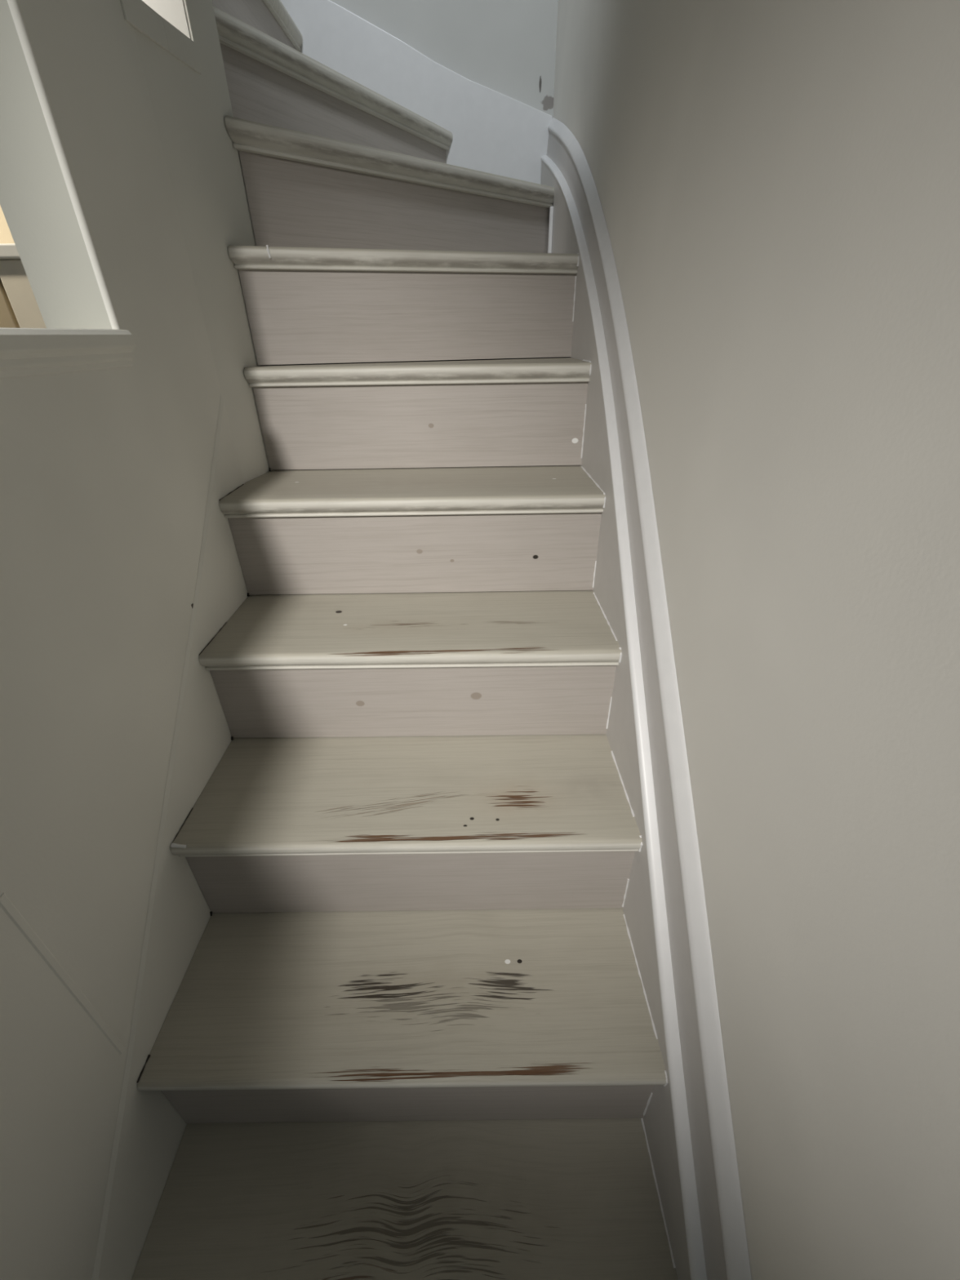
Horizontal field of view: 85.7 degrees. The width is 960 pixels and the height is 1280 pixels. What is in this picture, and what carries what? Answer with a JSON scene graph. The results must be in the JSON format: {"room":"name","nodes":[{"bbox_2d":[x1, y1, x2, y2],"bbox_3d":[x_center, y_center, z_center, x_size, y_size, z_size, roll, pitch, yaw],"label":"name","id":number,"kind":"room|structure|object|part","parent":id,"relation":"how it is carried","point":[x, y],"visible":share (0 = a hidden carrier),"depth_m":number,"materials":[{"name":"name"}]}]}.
{"room":"staircase","nodes":[
{"label":"staircase","id":0,"kind":"room"},
{"bbox_2d":[0,204,14,244],"bbox_3d":[-1.837,-1.008,0.860,2.465,3.490,0.060,-1,31,-1],"label":"wall","id":1,"kind":"structure","parent":0,"point":[6,237],"depth_m":0.98,"materials":[{"name":"paint"}]},
{"bbox_2d":[0,0,279,1279],"bbox_3d":[-0.471,-0.365,-0.263,0.123,3.490,2.580,-1,31,-1],"label":"wall","id":2,"kind":"structure","parent":0,"point":[105,473],"depth_m":0.61,"materials":[{"name":"grey paint"}]},
{"bbox_2d":[0,0,135,378],"bbox_3d":[-0.483,-0.513,-0.612,0.098,1.580,2.070,-1,31,-1],"label":"window","id":3,"kind":"structure","parent":2,"relation":"in","point":[41,204],"depth_m":0.58,"materials":[{"name":"grey paint"}]},
{"bbox_2d":[120,0,201,74],"bbox_3d":[-0.503,-1.260,0.514,0.112,0.938,0.170,-1,31,-1],"label":"window","id":4,"kind":"structure","parent":2,"relation":"in","point":[164,22],"depth_m":0.76,"materials":[{"name":"grey paint"}]},
{"bbox_2d":[279,0,558,365],"bbox_3d":[-1.234,-1.469,1.623,2.905,3.490,0.100,-1,31,-1],"label":"wall","id":5,"kind":"structure","parent":0,"point":[507,47],"depth_m":1.46,"materials":[{"name":"paint"}]},
{"bbox_2d":[542,0,959,1279],"bbox_3d":[0.301,-0.625,0.158,0.100,3.490,3.540,-1,31,-1],"label":"wall","id":6,"kind":"structure","parent":0,"point":[777,182],"depth_m":0.41,"materials":[{"name":"paint"}]},
{"bbox_3d":[-1.429,0.896,0.960,3.405,0.099,3.440,-1,31,-1],"label":"floor","id":7,"kind":"structure","parent":0,"visible":0},
{"bbox_2d":[0,243,46,328],"bbox_3d":[-1.005,-0.118,1.261,0.900,1.328,0.183,-1,31,-1],"label":"cabinet","id":8,"kind":"object","parent":7,"relation":"on","point":[19,307],"visible":0.04,"depth_m":0.89,"materials":[{"name":"beige paint"}]},
{"bbox_3d":[-1.119,-0.101,1.184,0.610,1.200,0.012,-1,31,-1],"label":"door","id":9,"kind":"part","parent":8,"relation":"part of","materials":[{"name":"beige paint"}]},
{"bbox_2d":[92,0,751,1279],"bbox_3d":[-0.170,-0.349,0.914,0.836,2.058,2.300,-1,31,-1],"label":"staircase","id":10,"kind":"structure","parent":7,"relation":"on","point":[425,988],"depth_m":0.82,"materials":[{"name":"paint"}]}
]}

